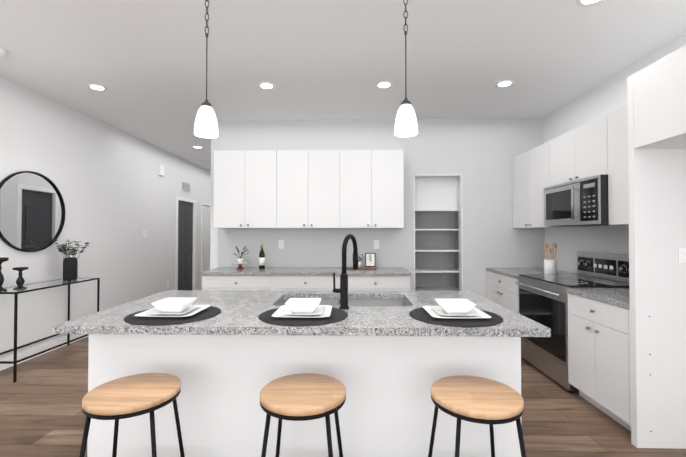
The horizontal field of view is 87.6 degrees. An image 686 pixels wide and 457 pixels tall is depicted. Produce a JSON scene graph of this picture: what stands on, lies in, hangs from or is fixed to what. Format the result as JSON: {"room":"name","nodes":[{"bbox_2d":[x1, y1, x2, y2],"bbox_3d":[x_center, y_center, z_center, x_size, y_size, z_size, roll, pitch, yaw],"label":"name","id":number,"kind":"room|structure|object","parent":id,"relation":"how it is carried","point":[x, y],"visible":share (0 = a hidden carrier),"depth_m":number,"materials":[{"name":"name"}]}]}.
{"room":"kitchen","nodes":[
{"label":"kitchen","id":0,"kind":"room"},
{"bbox_2d":[0,76,210,359],"bbox_3d":[-3.469,-0.056,3.244,0.120,2.920,13.920,0,-1,1],"label":"wall","id":1,"kind":"structure","parent":0,"point":[119,193],"depth_m":4.76,"materials":[{"name":"grey paint"}]},
{"bbox_2d":[0,171,64,251],"bbox_3d":[-3.378,-0.181,3.884,0.030,0.874,0.874,0,-1,1],"label":"mirror","id":2,"kind":"object","parent":1,"relation":"attached to","point":[32,211],"visible":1,"depth_m":3.87,"materials":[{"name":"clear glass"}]},
{"bbox_2d":[0,334,88,370],"bbox_3d":[-3.436,1.331,1.677,0.013,0.100,10.830,0,-1,1],"label":"baseboard","id":3,"kind":"structure","parent":1,"relation":"attached to","point":[22,355],"depth_m":3.98,"materials":[{"name":"white wood"}]},
{"bbox_2d":[142,231,146,236],"bbox_3d":[-3.337,0.090,6.015,0.023,0.110,0.110,0,-1,1],"label":"switch","id":4,"kind":"object","parent":1,"relation":"attached to","point":[144,233],"visible":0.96,"depth_m":5.99,"materials":[{"name":"white plastic"}]},
{"bbox_2d":[159,165,163,175],"bbox_3d":[-3.318,-1.062,6.542,0.039,0.190,0.130,0,-1,1],"label":"door chime","id":5,"kind":"object","parent":1,"relation":"attached to","point":[161,170],"visible":1,"depth_m":6.50,"materials":[{"name":"white plastic"}]},
{"bbox_2d":[178,200,192,289],"bbox_3d":[-3.365,0.449,7.566,0.042,2.040,0.780,0,-1,1],"label":"door","id":6,"kind":"structure","parent":1,"relation":"attached to","point":[185,231],"depth_m":7.60,"materials":[{"name":"grey wood"}]},
{"bbox_2d":[181,181,190,193],"bbox_3d":[-3.308,-0.867,7.544,0.015,0.230,0.400,0,-1,1],"label":"air vent","id":7,"kind":"object","parent":1,"relation":"in","point":[185,187],"visible":1,"depth_m":7.51,"materials":[{"name":"white metal"}]},
{"bbox_2d":[175,196,210,289],"bbox_3d":[-3.355,0.423,8.176,0.135,2.110,2.140,0,-1,1],"label":"door frame","id":8,"kind":"structure","parent":1,"relation":"attached to","point":[194,202],"depth_m":7.95,"materials":[{"name":"white wood"}]},
{"bbox_2d":[203,206,210,270],"bbox_3d":[-4.541,0.046,10.118,2.320,2.920,0.060,0,-1,1],"label":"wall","id":9,"kind":"structure","parent":0,"point":[206,238],"depth_m":10.06,"materials":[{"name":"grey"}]},
{"bbox_2d":[0,336,685,456],"bbox_3d":[-1.555,1.454,3.180,8.710,0.100,13.920,0,-1,1],"label":"floor","id":10,"kind":"structure","parent":0,"point":[41,412],"depth_m":2.65,"materials":[{"name":"brown wood"}]},
{"bbox_2d":[0,278,99,381],"bbox_3d":[-3.171,1.003,3.817,0.380,0.820,1.090,0,-1,1],"label":"console table","id":11,"kind":"object","parent":10,"relation":"on","point":[41,286],"visible":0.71,"depth_m":3.64,"materials":[{"name":"black metal"}]},
{"bbox_2d":[0,257,8,291],"bbox_3d":[-3.222,0.430,3.349,0.129,0.310,0.129,0,-1,1],"label":"candlestick","id":12,"kind":"object","parent":11,"relation":"on","point":[3,259],"visible":1,"depth_m":3.35,"materials":[{"name":"black ceramic"}]},
{"bbox_2d":[12,267,28,288],"bbox_3d":[-3.154,0.485,3.494,0.120,0.205,0.120,0,-1,1],"label":"candlestick","id":13,"kind":"object","parent":11,"relation":"on","point":[20,280],"visible":1,"depth_m":3.48,"materials":[{"name":"black metal"}]},
{"bbox_2d":[53,239,89,279],"bbox_3d":[-3.169,0.354,4.154,0.323,0.485,0.270,0,-1,1],"label":"vase","id":14,"kind":"object","parent":11,"relation":"on","point":[70,268],"visible":1,"depth_m":4.14,"materials":[{"name":"black ceramic"}]},
{"bbox_2d":[79,373,184,456],"bbox_3d":[-0.943,1.049,1.613,0.389,0.648,0.389,0,-1,-7],"label":"stool","id":15,"kind":"object","parent":10,"relation":"on","point":[116,400],"visible":1,"depth_m":1.55,"materials":[{"name":"brown wood"}]},
{"bbox_2d":[202,275,271,290],"bbox_3d":[-1.266,0.994,4.576,0.827,0.860,0.627,0,-1,1],"label":"base cabinet","id":16,"kind":"object","parent":10,"relation":"on","point":[209,282],"depth_m":4.27,"materials":[{"name":"white wood"}]},
{"bbox_2d":[200,267,410,274],"bbox_3d":[-0.440,0.544,4.554,2.504,0.040,0.648,0,-1,1],"label":"countertop","id":17,"kind":"structure","parent":16,"relation":"on","point":[221,270],"depth_m":4.33,"materials":[{"name":"grey stone"}]},
{"bbox_2d":[231,246,248,268],"bbox_3d":[-1.321,0.374,4.645,0.270,0.300,0.249,0,-1,1],"label":"potted plant","id":18,"kind":"object","parent":17,"relation":"on","point":[240,262],"visible":1,"depth_m":4.64,"materials":[{"name":"green plant"}]},
{"bbox_2d":[259,244,264,268],"bbox_3d":[-1.049,0.363,4.626,0.078,0.322,0.078,0,-1,1],"label":"wine bottle","id":19,"kind":"object","parent":17,"relation":"on","point":[261,259],"visible":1,"depth_m":4.60,"materials":[{"name":"green glass"}]},
{"bbox_2d":[341,253,375,269],"bbox_3d":[0.206,0.423,4.642,0.447,0.203,0.208,0,-1,1],"label":"tray","id":20,"kind":"object","parent":17,"relation":"on","point":[370,260],"visible":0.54,"depth_m":4.68,"materials":[{"name":"brown wood"}]},
{"bbox_2d":[260,373,345,456],"bbox_3d":[-0.178,1.049,1.606,0.389,0.648,0.389,0,-1,4],"label":"stool","id":21,"kind":"object","parent":10,"relation":"on","point":[302,397],"visible":1,"depth_m":1.53,"materials":[{"name":"brown wood"}]},
{"bbox_2d":[87,334,520,456],"bbox_3d":[-0.216,0.962,2.398,2.380,0.859,0.880,0,-1,1],"label":"kitchen island","id":22,"kind":"object","parent":10,"relation":"on","point":[386,359],"depth_m":1.96,"materials":[{"name":"white"}]},
{"bbox_2d":[52,306,550,337],"bbox_3d":[-0.215,0.506,2.005,2.440,0.040,0.520,0,-1,1],"label":"island countertop","id":23,"kind":"structure","parent":22,"relation":"on","point":[361,321],"depth_m":1.78,"materials":[{"name":"grey stone"}]},
{"bbox_2d":[124,297,220,324],"bbox_3d":[-0.950,0.446,2.022,0.496,0.078,0.496,0,-1,1],"label":"place setting","id":24,"kind":"object","parent":23,"relation":"on","point":[172,310],"visible":1,"depth_m":1.95,"materials":[{"name":"black"}]},
{"bbox_2d":[258,298,347,325],"bbox_3d":[-0.220,0.446,2.006,0.496,0.078,0.496,0,-1,1],"label":"place setting","id":25,"kind":"object","parent":23,"relation":"on","point":[301,312],"visible":1,"depth_m":1.93,"materials":[{"name":"black"}]},
{"bbox_2d":[409,298,502,326],"bbox_3d":[0.620,0.446,1.988,0.496,0.078,0.496,0,-1,1],"label":"place setting","id":26,"kind":"object","parent":23,"relation":"on","point":[458,312],"visible":1,"depth_m":1.91,"materials":[{"name":"black"}]},
{"bbox_2d":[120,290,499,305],"bbox_3d":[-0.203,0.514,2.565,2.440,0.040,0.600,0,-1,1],"label":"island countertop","id":27,"kind":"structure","parent":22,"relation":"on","point":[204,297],"depth_m":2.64,"materials":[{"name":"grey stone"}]},
{"bbox_2d":[276,298,407,305],"bbox_3d":[0.001,0.634,2.489,0.940,0.226,0.490,0,-1,1],"label":"sink","id":28,"kind":"object","parent":27,"relation":"in","point":[324,301],"depth_m":2.73,"materials":[{"name":"silver metal"}]},
{"bbox_2d":[272,275,339,290],"bbox_3d":[-0.440,0.994,4.558,0.826,0.860,0.627,0,-1,1],"label":"base cabinet","id":29,"kind":"object","parent":10,"relation":"on","point":[304,278],"depth_m":4.25,"materials":[{"name":"white wood"}]},
{"bbox_2d":[348,275,410,290],"bbox_3d":[0.387,0.994,4.540,0.827,0.860,0.627,0,-1,1],"label":"base cabinet","id":30,"kind":"object","parent":10,"relation":"on","point":[355,282],"depth_m":4.23,"materials":[{"name":"white wood"}]},
{"bbox_2d":[428,375,525,456],"bbox_3d":[0.586,1.049,1.579,0.389,0.648,0.389,0,-1,-4],"label":"stool","id":31,"kind":"object","parent":10,"relation":"on","point":[480,400],"visible":1,"depth_m":1.51,"materials":[{"name":"brown wood"}]},
{"bbox_2d":[486,268,576,312],"bbox_3d":[2.303,0.971,4.355,0.804,0.900,0.914,0,-1,1],"label":"base cabinet","id":32,"kind":"object","parent":10,"relation":"on","point":[502,288],"visible":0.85,"depth_m":4.32,"materials":[{"name":"white wood"}]},
{"bbox_2d":[544,242,556,273],"bbox_3d":[2.349,0.337,4.053,0.132,0.357,0.132,0,-1,1],"label":"utensil crock","id":33,"kind":"object","parent":32,"relation":"on","point":[550,265],"visible":0.96,"depth_m":4.01,"materials":[{"name":"white ceramic"}]},
{"bbox_2d":[515,251,628,392],"bbox_3d":[2.254,0.825,3.458,0.807,1.165,0.880,0,-1,1],"label":"range","id":34,"kind":"object","parent":10,"relation":"on","point":[543,299],"visible":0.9,"depth_m":3.36,"materials":[{"name":"grey metal"}]},
{"bbox_2d":[566,288,630,430],"bbox_3d":[2.266,0.946,2.662,0.804,0.900,0.701,0,-1,1],"label":"base cabinet","id":35,"kind":"object","parent":10,"relation":"on","point":[599,376],"visible":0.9,"depth_m":2.63,"materials":[{"name":"white wood"}]},
{"bbox_2d":[627,45,685,448],"bbox_3d":[2.236,0.193,1.779,0.825,2.380,1.084,0,-1,1],"label":"surround","id":36,"kind":"object","parent":10,"relation":"on","point":[656,106],"visible":1,"depth_m":2.27,"materials":[{"name":"white wood"}]},
{"bbox_2d":[678,248,685,262],"bbox_3d":[2.154,0.172,2.268,0.045,0.095,0.009,0,-1,1],"label":"light switch panel","id":37,"kind":"object","parent":36,"relation":"attached to","point":[682,254],"visible":1,"depth_m":2.27,"materials":[{"name":"white plastic"}]},
{"bbox_2d":[0,0,685,170],"bbox_3d":[-1.555,-1.566,3.225,8.710,0.100,13.920,0,-1,1],"label":"ceiling","id":38,"kind":"structure","parent":0,"point":[143,62],"depth_m":3.14,"materials":[{"name":"paint"}]},
{"bbox_2d":[0,48,6,56],"bbox_3d":[-2.944,-1.500,3.034,0.140,0.037,0.140,0,-1,1],"label":"smoke detector","id":39,"kind":"object","parent":38,"relation":"attached to","point":[3,52],"visible":1,"depth_m":3.04,"materials":[{"name":"white plastic"}]},
{"bbox_2d":[86,84,106,90],"bbox_3d":[-2.627,-1.504,3.817,0.184,0.005,0.184,0,-1,1],"label":"recessed light","id":40,"kind":"object","parent":38,"relation":"in","point":[96,87],"visible":1,"depth_m":3.81,"materials":[{"name":"white plastic"}]},
{"bbox_2d":[194,0,218,137],"bbox_3d":[-0.777,-1.032,2.040,0.132,1.002,0.132,0,-1,1],"label":"pendant light","id":41,"kind":"object","parent":38,"relation":"hanging from","point":[205,125],"visible":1,"depth_m":2.00,"materials":[{"name":"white glass"}]},
{"bbox_2d":[258,82,274,89],"bbox_3d":[-0.807,-1.504,3.778,0.184,0.005,0.184,0,-1,1],"label":"recessed light","id":42,"kind":"object","parent":38,"relation":"in","point":[266,85],"visible":1,"depth_m":3.76,"materials":[{"name":"white plastic"}]},
{"bbox_2d":[375,81,392,88],"bbox_3d":[0.432,-1.505,3.752,0.184,0.005,0.184,0,-1,1],"label":"recessed light","id":43,"kind":"object","parent":38,"relation":"in","point":[384,84],"visible":1,"depth_m":3.74,"materials":[{"name":"white plastic"}]},
{"bbox_2d":[394,0,417,136],"bbox_3d":[0.354,-1.032,2.016,0.132,1.002,0.132,0,-1,1],"label":"pendant light","id":44,"kind":"object","parent":38,"relation":"hanging from","point":[406,124],"visible":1,"depth_m":1.98,"materials":[{"name":"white glass"}]},
{"bbox_2d":[495,80,513,87],"bbox_3d":[1.682,-1.505,3.724,0.184,0.005,0.184,0,-1,1],"label":"recessed light","id":45,"kind":"object","parent":38,"relation":"in","point":[503,83],"visible":1,"depth_m":3.71,"materials":[{"name":"white plastic"}]},
{"bbox_2d":[576,0,602,6],"bbox_3d":[1.653,-1.526,2.365,0.184,0.005,0.184,0,-1,1],"label":"recessed light","id":46,"kind":"object","parent":38,"relation":"in","point":[583,3],"visible":1,"depth_m":2.41,"materials":[{"name":"white plastic"}]},
{"bbox_2d":[210,118,544,297],"bbox_3d":[0.508,-0.031,4.928,4.660,2.920,0.120,0,-1,1],"label":"wall","id":47,"kind":"structure","parent":0,"point":[478,154],"depth_m":4.87,"materials":[{"name":"grey paint"}]},
{"bbox_2d":[213,150,276,227],"bbox_3d":[-1.242,-0.499,4.727,0.805,0.990,0.367,0,-1,1],"label":"upper cabinet","id":48,"kind":"object","parent":47,"relation":"attached to","point":[245,181],"depth_m":4.54,"materials":[{"name":"white wood"}]},
{"bbox_2d":[278,240,283,248],"bbox_3d":[-0.848,0.219,4.889,0.072,0.116,0.007,0,-1,1],"label":"electrical outlet","id":49,"kind":"object","parent":47,"relation":"attached to","point":[280,244],"visible":1,"depth_m":4.89,"materials":[{"name":"white plastic"}]},
{"bbox_2d":[277,150,340,227],"bbox_3d":[-0.438,-0.499,4.710,0.804,0.990,0.367,0,-1,1],"label":"upper cabinet","id":50,"kind":"object","parent":47,"relation":"attached to","point":[308,188],"depth_m":4.53,"materials":[{"name":"white wood"}]},
{"bbox_2d":[341,150,403,227],"bbox_3d":[0.366,-0.499,4.693,0.805,0.990,0.367,0,-1,1],"label":"upper cabinet","id":51,"kind":"object","parent":47,"relation":"attached to","point":[372,181],"depth_m":4.51,"materials":[{"name":"white wood"}]},
{"bbox_2d":[374,240,378,248],"bbox_3d":[0.457,0.218,4.861,0.072,0.116,0.007,0,-1,1],"label":"electrical outlet","id":52,"kind":"object","parent":47,"relation":"attached to","point":[376,244],"visible":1,"depth_m":4.86,"materials":[{"name":"white plastic"}]},
{"bbox_2d":[414,174,462,290],"bbox_3d":[1.293,0.348,4.904,0.652,2.161,0.124,0,-1,1],"label":"trim","id":53,"kind":"structure","parent":47,"relation":"attached to","point":[460,240],"depth_m":4.86,"materials":[{"name":"white"}]},
{"bbox_2d":[415,212,458,287],"bbox_3d":[1.301,-0.025,5.276,0.970,2.920,0.610,0,-1,1],"label":"wall","id":54,"kind":"structure","parent":0,"point":[436,239],"depth_m":5.51,"materials":[{"name":"paint"}]},
{"bbox_2d":[415,177,458,290],"bbox_3d":[1.301,0.089,5.264,0.846,2.230,0.508,0,-1,1],"label":"shelf","id":55,"kind":"object","parent":54,"relation":"attached to","point":[436,194],"visible":0.31,"depth_m":5.03,"materials":[{"name":"white wood"}]},
{"bbox_2d":[544,33,685,272],"bbox_3d":[2.684,-0.096,0.546,0.120,2.920,8.790,0,-1,1],"label":"wall","id":56,"kind":"structure","parent":0,"point":[606,97],"depth_m":3.88,"materials":[{"name":"grey paint"}]},
{"bbox_2d":[512,142,589,227],"bbox_3d":[2.491,-0.484,4.371,0.427,0.950,0.914,0,-1,1],"label":"upper cabinet","id":57,"kind":"object","parent":56,"relation":"attached to","point":[529,168],"depth_m":4.34,"materials":[{"name":"white wood"}]},
{"bbox_2d":[548,114,607,186],"bbox_3d":[2.472,-0.713,3.476,0.427,0.518,0.880,0,-1,1],"label":"upper cabinet","id":58,"kind":"object","parent":56,"relation":"attached to","point":[598,146],"depth_m":3.40,"materials":[{"name":"white wood"}]},
{"bbox_2d":[543,175,608,225],"bbox_3d":[2.411,-0.242,3.470,0.549,0.420,0.876,0,-1,1],"label":"microwave","id":59,"kind":"object","parent":58,"relation":"attached to","point":[582,202],"visible":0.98,"depth_m":3.31,"materials":[{"name":"grey metal"}]},
{"bbox_2d":[608,105,628,224],"bbox_3d":[2.454,-0.509,2.680,0.427,0.950,0.702,0,-1,1],"label":"upper cabinet","id":60,"kind":"object","parent":56,"relation":"attached to","point":[617,119],"depth_m":2.92,"materials":[{"name":"white wood"}]}
]}

